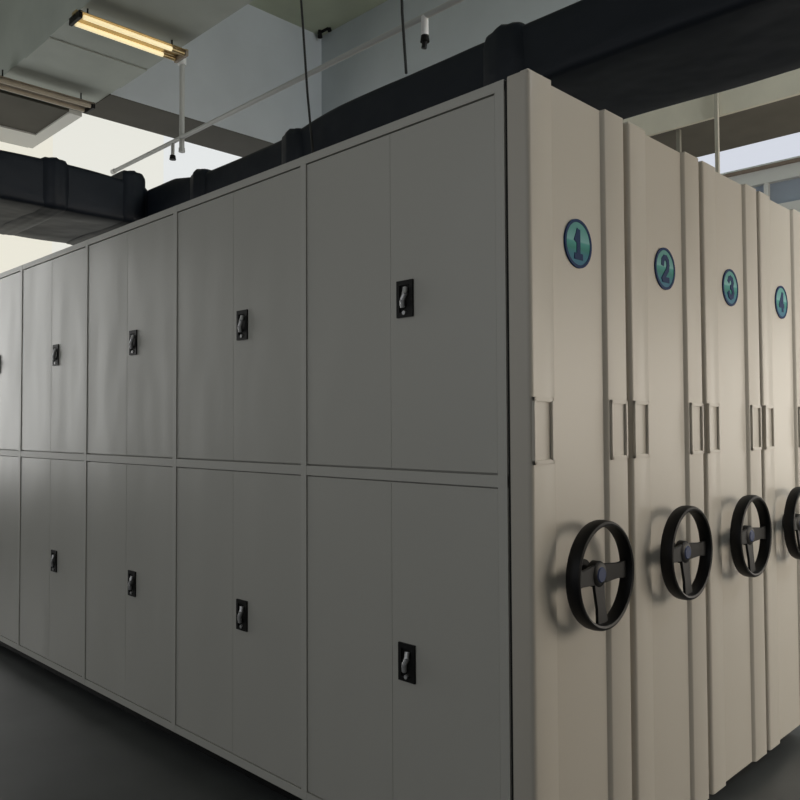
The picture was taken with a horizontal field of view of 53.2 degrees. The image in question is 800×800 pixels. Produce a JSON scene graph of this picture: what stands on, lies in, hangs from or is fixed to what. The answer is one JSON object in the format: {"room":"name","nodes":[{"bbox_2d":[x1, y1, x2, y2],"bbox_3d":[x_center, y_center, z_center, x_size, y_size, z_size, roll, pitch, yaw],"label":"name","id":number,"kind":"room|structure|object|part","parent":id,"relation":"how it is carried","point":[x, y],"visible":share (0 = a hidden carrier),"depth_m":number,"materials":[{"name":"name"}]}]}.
{"room":"archive storage room","nodes":[
{"label":"archive storage room","id":0,"kind":"room"},
{"bbox_2d":[111,4,321,142],"bbox_3d":[-0.684,-4.162,11.941,0.720,1.700,7.920,-2,-3,45],"label":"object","id":1,"kind":"structure","parent":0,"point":[252,52],"depth_m":10.14,"materials":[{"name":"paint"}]},
{"bbox_2d":[82,94,273,156],"bbox_3d":[-2.404,-3.353,10.181,0.720,0.010,3.030,-2,-3,45],"label":"trim","id":2,"kind":"structure","parent":1,"relation":"attached to","point":[113,108],"depth_m":9.77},
{"bbox_2d":[249,0,387,35],"bbox_3d":[-0.019,-5.314,5.612,14.400,0.200,16.400,-2,-3,45],"label":"ceiling","id":3,"kind":"structure","parent":0,"point":[317,14],"depth_m":10.36,"materials":[{"name":"white paint"}]},
{"bbox_2d":[0,0,252,147],"bbox_3d":[-0.310,-4.373,5.285,14.000,1.700,1.000,-2,-3,45],"label":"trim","id":4,"kind":"structure","parent":3,"relation":"attached to","point":[24,24],"depth_m":7.63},
{"bbox_2d":[0,90,68,133],"bbox_3d":[-4.494,-3.360,9.311,1.000,0.030,0.850,-2,-3,45],"label":"ceiling panel","id":5,"kind":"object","parent":4,"relation":"attached to","point":[19,112],"depth_m":9.29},
{"bbox_2d":[0,109,81,147],"bbox_3d":[-4.622,-3.341,9.544,1.510,0.050,1.000,-2,-3,45],"label":"trim","id":6,"kind":"structure","parent":4,"relation":"attached to","point":[7,134],"depth_m":9.89,"materials":[{"name":"white paint"}]},
{"bbox_2d":[0,70,94,113],"bbox_3d":[-3.816,-3.315,8.530,0.240,0.175,1.060,-2,-3,45],"label":"lamp","id":7,"kind":"object","parent":4,"relation":"hanging from","point":[11,85],"visible":1,"depth_m":8.53,"materials":[{"name":"beige metal"}]},
{"bbox_2d":[84,102,94,113],"bbox_3d":[-3.456,-3.250,8.890,0.220,0.065,0.030,-2,-3,45],"label":"socket","id":8,"kind":"object","parent":7,"relation":"attached to","point":[91,107],"depth_m":8.85,"materials":[{"name":"black plastic"}]},
{"bbox_2d":[25,37,146,87],"bbox_3d":[-3.179,-3.413,8.111,0.600,0.012,0.996,-2,-3,45],"label":"ceiling panel","id":9,"kind":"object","parent":4,"relation":"attached to","point":[52,52],"depth_m":8.08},
{"bbox_2d":[69,8,188,62],"bbox_3d":[-2.469,-3.369,7.333,0.240,0.155,1.060,-2,-3,45],"label":"lamp","id":10,"kind":"object","parent":4,"relation":"hanging from","point":[80,19],"visible":1,"depth_m":7.29,"materials":[{"name":"beige"}]},
{"bbox_2d":[69,10,82,25],"bbox_3d":[-2.832,-3.334,6.967,0.220,0.065,0.030,-2,-3,45],"label":"socket","id":11,"kind":"object","parent":10,"relation":"attached to","point":[77,15],"depth_m":6.95,"materials":[{"name":"black plastic"}]},
{"bbox_2d":[174,49,187,62],"bbox_3d":[-2.109,-3.315,7.694,0.220,0.065,0.030,-2,-3,45],"label":"socket","id":12,"kind":"object","parent":10,"relation":"attached to","point":[177,57],"depth_m":7.67,"materials":[{"name":"silver metal"}]},
{"bbox_2d":[110,0,463,173],"bbox_3d":[0.873,-3.107,4.932,11.890,1.144,0.224,-2,-3,45],"label":"pipe","id":13,"kind":"object","parent":4,"relation":"hanging from","point":[423,18],"visible":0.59,"depth_m":6.98,"materials":[{"name":"white metal"}]},
{"bbox_2d":[300,0,313,152],"bbox_3d":[-0.614,-2.191,5.091,0.285,2.671,0.015,-2,-3,45],"label":"hanging cable","id":14,"kind":"object","parent":4,"relation":"hanging from","point":[301,4],"visible":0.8,"depth_m":5.06,"materials":[{"name":"black plastic"}]},
{"bbox_2d":[400,0,407,73],"bbox_3d":[0.011,-2.722,4.696,0.077,1.641,0.017,-2,-3,45],"label":"cable","id":15,"kind":"object","parent":4,"relation":"hanging from","point":[402,5],"visible":1,"depth_m":4.66,"materials":[{"name":"black plastic"}]},
{"bbox_2d":[318,27,331,38],"bbox_3d":[-1.039,-5.008,10.869,0.247,0.121,0.110,-2,-2,38],"label":"bracket","id":16,"kind":"object","parent":3,"relation":"attached to","point":[328,29],"visible":1,"depth_m":10.87,"materials":[{"name":"black plastic"}]},
{"bbox_2d":[321,0,579,114],"bbox_3d":[3.349,-3.854,7.246,11.600,2.650,0.900,-2,-3,45],"label":"wall","id":17,"kind":"structure","parent":3,"relation":"attached to","point":[465,25],"depth_m":9.93,"materials":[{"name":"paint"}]},
{"bbox_2d":[623,68,799,136],"bbox_3d":[3.023,-2.729,6.877,11.600,0.420,0.040,-2,-3,45],"label":"trim","id":18,"kind":"structure","parent":17,"relation":"attached to","point":[786,85],"depth_m":7.03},
{"bbox_2d":[650,95,799,157],"bbox_3d":[3.356,-2.520,7.204,11.600,0.020,0.900,-2,-3,45],"label":"trim","id":19,"kind":"structure","parent":17,"relation":"attached to","point":[780,118],"depth_m":7.39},
{"bbox_2d":[0,645,799,799],"bbox_3d":[0.017,1.752,5.390,14.400,0.200,16.400,-2,-3,45],"label":"floor","id":20,"kind":"structure","parent":0,"point":[59,740],"depth_m":3.55,"materials":[{"name":"grey concrete"}]},
{"bbox_2d":[0,68,633,799],"bbox_3d":[-1.461,0.376,4.444,5.852,2.506,0.565,-2,-3,45],"label":"shelving unit","id":21,"kind":"object","parent":20,"relation":"on","point":[313,467],"visible":1,"depth_m":2.78,"materials":[{"name":"grey paint"}]},
{"bbox_3d":[-2.540,0.942,5.150,0.454,1.157,0.018,-2,-3,45],"label":"door","id":22,"kind":"part","parent":21,"relation":"part of","materials":[{"name":"grey paint"}]},
{"bbox_3d":[-2.546,-0.244,5.187,0.454,1.126,0.018,-2,-3,45],"label":"door","id":23,"kind":"part","parent":21,"relation":"part of","materials":[{"name":"grey paint"}]},
{"bbox_3d":[-2.191,0.929,4.803,0.454,1.157,0.018,-2,-3,45],"label":"door","id":24,"kind":"part","parent":21,"relation":"part of","materials":[{"name":"grey paint"}]},
{"bbox_3d":[-2.197,-0.257,4.840,0.454,1.126,0.018,-2,-3,45],"label":"door","id":25,"kind":"part","parent":21,"relation":"part of","materials":[{"name":"grey paint"}]},
{"bbox_3d":[-1.992,0.932,4.577,0.030,0.091,0.024,-2,-3,45],"label":"lock lever","id":26,"kind":"part","parent":21,"relation":"part of","materials":[{"name":"silver metal"}]},
{"bbox_3d":[-1.987,0.924,4.584,0.074,0.122,0.008,-2,-3,45],"label":"lock plate","id":27,"kind":"part","parent":21,"relation":"part of","materials":[{"name":"black plastic"}]},
{"bbox_3d":[-1.998,-0.253,4.614,0.030,0.091,0.024,-2,-3,45],"label":"lock lever","id":28,"kind":"part","parent":21,"relation":"part of","materials":[{"name":"silver metal"}]},
{"bbox_3d":[-1.993,-0.260,4.621,0.074,0.122,0.008,-2,-3,45],"label":"lock plate","id":29,"kind":"part","parent":21,"relation":"part of","materials":[{"name":"black plastic"}]},
{"bbox_3d":[-1.868,0.918,4.482,0.454,1.157,0.018,-2,-3,45],"label":"door","id":30,"kind":"part","parent":21,"relation":"part of","materials":[{"name":"grey paint"}]},
{"bbox_3d":[-1.874,-0.268,4.519,0.454,1.126,0.018,-2,-3,45],"label":"door","id":31,"kind":"part","parent":21,"relation":"part of","materials":[{"name":"grey paint"}]},
{"bbox_3d":[-1.518,0.905,4.135,0.454,1.157,0.018,-2,-3,45],"label":"door","id":32,"kind":"part","parent":21,"relation":"part of","materials":[{"name":"grey paint"}]},
{"bbox_3d":[-1.524,-0.281,4.172,0.454,1.126,0.018,-2,-3,45],"label":"door","id":33,"kind":"part","parent":21,"relation":"part of","materials":[{"name":"grey paint"}]},
{"bbox_3d":[-1.320,0.907,3.909,0.030,0.091,0.024,-2,-3,45],"label":"lock lever","id":34,"kind":"part","parent":21,"relation":"part of","materials":[{"name":"silver metal"}]},
{"bbox_3d":[-1.315,0.900,3.916,0.074,0.122,0.008,-2,-3,45],"label":"lock plate","id":35,"kind":"part","parent":21,"relation":"part of","materials":[{"name":"black plastic"}]},
{"bbox_3d":[-1.326,-0.277,3.947,0.030,0.091,0.024,-2,-3,45],"label":"lock lever","id":36,"kind":"part","parent":21,"relation":"part of","materials":[{"name":"silver metal"}]},
{"bbox_3d":[-1.321,-0.284,3.953,0.074,0.122,0.008,-2,-3,45],"label":"lock plate","id":37,"kind":"part","parent":21,"relation":"part of","materials":[{"name":"black plastic"}]},
{"bbox_3d":[-1.196,0.893,3.814,0.454,1.157,0.018,-2,-3,45],"label":"door","id":38,"kind":"part","parent":21,"relation":"part of","materials":[{"name":"grey paint"}]},
{"bbox_3d":[-1.202,-0.293,3.852,0.454,1.126,0.018,-2,-3,45],"label":"door","id":39,"kind":"part","parent":21,"relation":"part of","materials":[{"name":"grey paint"}]},
{"bbox_3d":[-0.846,0.881,3.467,0.454,1.157,0.018,-2,-3,45],"label":"door","id":40,"kind":"part","parent":21,"relation":"part of","materials":[{"name":"grey paint"}]},
{"bbox_3d":[-0.852,-0.305,3.505,0.454,1.126,0.018,-2,-3,45],"label":"door","id":41,"kind":"part","parent":21,"relation":"part of","materials":[{"name":"grey paint"}]},
{"bbox_3d":[-0.648,0.883,3.242,0.030,0.091,0.024,-2,-3,45],"label":"lock lever","id":42,"kind":"part","parent":21,"relation":"part of","materials":[{"name":"silver metal"}]},
{"bbox_3d":[-0.654,-0.301,3.279,0.030,0.091,0.024,-2,-3,45],"label":"lock lever","id":43,"kind":"part","parent":21,"relation":"part of","materials":[{"name":"silver metal"}]},
{"bbox_3d":[-0.643,0.876,3.248,0.074,0.122,0.008,-2,-3,45],"label":"lock plate","id":44,"kind":"part","parent":21,"relation":"part of","materials":[{"name":"black plastic"}]},
{"bbox_3d":[-0.649,-0.309,3.286,0.074,0.122,0.008,-2,-3,45],"label":"lock plate","id":45,"kind":"part","parent":21,"relation":"part of","materials":[{"name":"black plastic"}]},
{"bbox_3d":[-0.524,0.869,3.147,0.454,1.157,0.018,-2,-3,45],"label":"door","id":46,"kind":"part","parent":21,"relation":"part of","materials":[{"name":"grey paint"}]},
{"bbox_3d":[-0.530,-0.317,3.184,0.454,1.126,0.018,-2,-3,45],"label":"door","id":47,"kind":"part","parent":21,"relation":"part of","materials":[{"name":"grey paint"}]},
{"bbox_3d":[-0.183,-0.330,2.840,0.445,1.126,0.018,-2,-3,45],"label":"door","id":48,"kind":"part","parent":21,"relation":"part of","materials":[{"name":"grey paint"}]},
{"bbox_3d":[-0.177,0.856,2.803,0.445,1.157,0.018,-2,-3,45],"label":"door","id":49,"kind":"part","parent":21,"relation":"part of","materials":[{"name":"grey paint"}]},
{"bbox_3d":[0.012,-0.326,2.618,0.030,0.091,0.024,-2,-3,45],"label":"lock lever","id":50,"kind":"part","parent":21,"relation":"part of","materials":[{"name":"silver metal"}]},
{"bbox_3d":[0.017,-0.333,2.624,0.074,0.122,0.008,-2,-3,45],"label":"lock plate","id":51,"kind":"part","parent":21,"relation":"part of","materials":[{"name":"black plastic"}]},
{"bbox_3d":[0.018,0.859,2.581,0.030,0.091,0.024,-2,-3,45],"label":"lock lever","id":52,"kind":"part","parent":21,"relation":"part of","materials":[{"name":"silver metal"}]},
{"bbox_3d":[0.023,0.852,2.587,0.074,0.122,0.008,-2,-3,45],"label":"lock plate","id":53,"kind":"part","parent":21,"relation":"part of","materials":[{"name":"black plastic"}]},
{"bbox_3d":[0.133,-0.341,2.526,0.445,1.126,0.018,-2,-3,45],"label":"door","id":54,"kind":"part","parent":21,"relation":"part of","materials":[{"name":"grey paint"}]},
{"bbox_3d":[0.139,0.845,2.489,0.445,1.157,0.018,-2,-3,45],"label":"door","id":55,"kind":"part","parent":21,"relation":"part of","materials":[{"name":"grey paint"}]},
{"bbox_3d":[0.413,0.089,2.297,0.010,0.193,0.103,-2,-3,45],"label":"pull handle","id":56,"kind":"part","parent":21,"relation":"part of","materials":[{"name":"beige paint"}]},
{"bbox_3d":[0.539,0.272,2.474,0.074,2.430,0.545,-2,-3,45],"label":"panel","id":57,"kind":"part","parent":21,"relation":"part of","materials":[{"name":"beige paint"}]},
{"bbox_3d":[0.714,0.097,2.599,0.010,0.193,0.103,-2,-3,45],"label":"pull handle","id":58,"kind":"part","parent":21,"relation":"part of","materials":[{"name":"beige paint"}]},
{"bbox_2d":[623,122,712,799],"bbox_3d":[-1.049,0.387,4.859,5.852,2.506,0.546,-2,-3,45],"label":"shelving unit","id":59,"kind":"object","parent":20,"relation":"on","point":[670,536],"visible":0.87,"depth_m":2.84,"materials":[{"name":"beige metal"}]},
{"bbox_3d":[0.818,0.099,2.705,0.010,0.193,0.103,-2,-3,45],"label":"pull handle","id":60,"kind":"part","parent":59,"relation":"part of","materials":[{"name":"beige paint"}]},
{"bbox_3d":[1.119,0.107,3.007,0.010,0.193,0.103,-2,-3,45],"label":"pull handle","id":61,"kind":"part","parent":59,"relation":"part of","materials":[{"name":"beige paint"}]},
{"bbox_2d":[676,129,681,152],"bbox_3d":[2.591,-0.401,7.326,0.035,4.200,0.035,-2,-3,45],"label":"post","id":62,"kind":"object","parent":20,"relation":"on","point":[678,132],"visible":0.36,"depth_m":7.38,"materials":[{"name":"white metal"}]},
{"bbox_2d":[714,93,719,172],"bbox_3d":[2.801,-0.913,6.987,0.030,5.200,0.030,-2,-3,45],"label":"post","id":63,"kind":"object","parent":20,"relation":"on","point":[716,96],"visible":0.02,"depth_m":7.02,"materials":[{"name":"white metal"}]},
{"bbox_2d":[698,161,771,794],"bbox_3d":[-0.643,0.398,5.266,5.852,2.506,0.546,-2,-3,45],"label":"shelving unit","id":64,"kind":"object","parent":20,"relation":"on","point":[736,512],"visible":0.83,"depth_m":3.25,"materials":[{"name":"beige metal"}]},
{"bbox_3d":[1.224,0.110,3.112,0.010,0.193,0.103,-2,-3,45],"label":"pull handle","id":65,"kind":"part","parent":64,"relation":"part of","materials":[{"name":"beige paint"}]},
{"bbox_3d":[1.524,0.118,3.414,0.010,0.193,0.103,-2,-3,45],"label":"pull handle","id":66,"kind":"part","parent":64,"relation":"part of","materials":[{"name":"beige paint"}]},
{"bbox_2d":[756,191,799,749],"bbox_3d":[-0.238,0.409,5.674,5.852,2.506,0.546,-2,-3,45],"label":"shelving unit","id":67,"kind":"object","parent":20,"relation":"on","point":[778,227],"visible":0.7,"depth_m":3.63,"materials":[{"name":"beige metal"}]},
{"bbox_3d":[1.629,0.121,3.520,0.010,0.193,0.103,-2,-3,45],"label":"pull handle","id":68,"kind":"part","parent":67,"relation":"part of","materials":[{"name":"beige paint"}]},
{"bbox_3d":[1.929,0.129,3.822,0.010,0.193,0.103,-2,-3,45],"label":"pull handle","id":69,"kind":"part","parent":67,"relation":"part of","materials":[{"name":"beige paint"}]},
{"bbox_2d":[728,162,799,211],"bbox_3d":[5.709,-1.630,11.244,14.000,6.870,0.200,-2,-3,45],"label":"wall","id":70,"kind":"structure","parent":0,"point":[789,171],"depth_m":11.47,"materials":[{"name":"white paint"}]},
{"bbox_2d":[697,132,799,174],"bbox_3d":[5.676,-3.904,11.294,14.000,0.980,0.100,-2,-3,45],"label":"window","id":71,"kind":"structure","parent":70,"relation":"in","point":[787,147],"depth_m":11.73,"materials":[{"name":"white glass"}]},
{"bbox_2d":[723,157,799,177],"bbox_3d":[5.612,-3.379,11.210,14.000,0.045,0.050,-2,-3,45],"label":"trim","id":72,"kind":"structure","parent":70,"relation":"attached to","point":[794,160],"depth_m":11.54,"materials":[{"name":"brown"}]},
{"bbox_2d":[753,178,799,203],"bbox_3d":[6.018,-2.997,10.931,14.950,0.340,0.100,-2,-3,45],"label":"window","id":73,"kind":"structure","parent":70,"relation":"in","point":[789,190],"depth_m":11.48,"materials":[{"name":"grey glass"}]},
{"bbox_3d":[-5.037,-1.598,10.503,0.200,6.870,16.000,-2,-3,45],"label":"wall","id":74,"kind":"structure","parent":0,"visible":0},
{"bbox_2d":[0,113,241,272],"bbox_3d":[-3.110,-1.812,12.472,0.070,5.600,8.900,-2,-3,45],"label":"window","id":75,"kind":"structure","parent":74,"relation":"in","point":[92,143],"depth_m":11.41,"materials":[{"name":"white glass"}]},
{"bbox_3d":[-5.493,-1.874,10.082,0.020,5.600,2.150,-2,-3,45],"label":"pane","id":76,"kind":"part","parent":75,"relation":"part of","materials":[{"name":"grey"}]},
{"bbox_3d":[-4.154,-1.839,11.430,0.020,5.600,1.650,-2,-3,45],"label":"pane","id":77,"kind":"part","parent":75,"relation":"part of","materials":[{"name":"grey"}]},
{"bbox_3d":[-1.774,-1.776,13.822,0.020,5.600,5.100,-2,-3,45],"label":"pane","id":78,"kind":"part","parent":75,"relation":"part of","materials":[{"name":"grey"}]},
{"bbox_3d":[5.034,-1.964,0.499,0.200,6.870,16.000,-2,-3,45],"label":"wall","id":79,"kind":"structure","parent":0,"visible":0},
{"bbox_2d":[0,0,799,244],"bbox_3d":[-1.524,-1.846,1.519,10.545,0.456,8.203,-2,-3,45],"label":"ventilation duct","id":80,"kind":"object","parent":79,"relation":"attached to","point":[626,59],"visible":0.51,"depth_m":4.06,"materials":[{"name":"black"}]}
]}

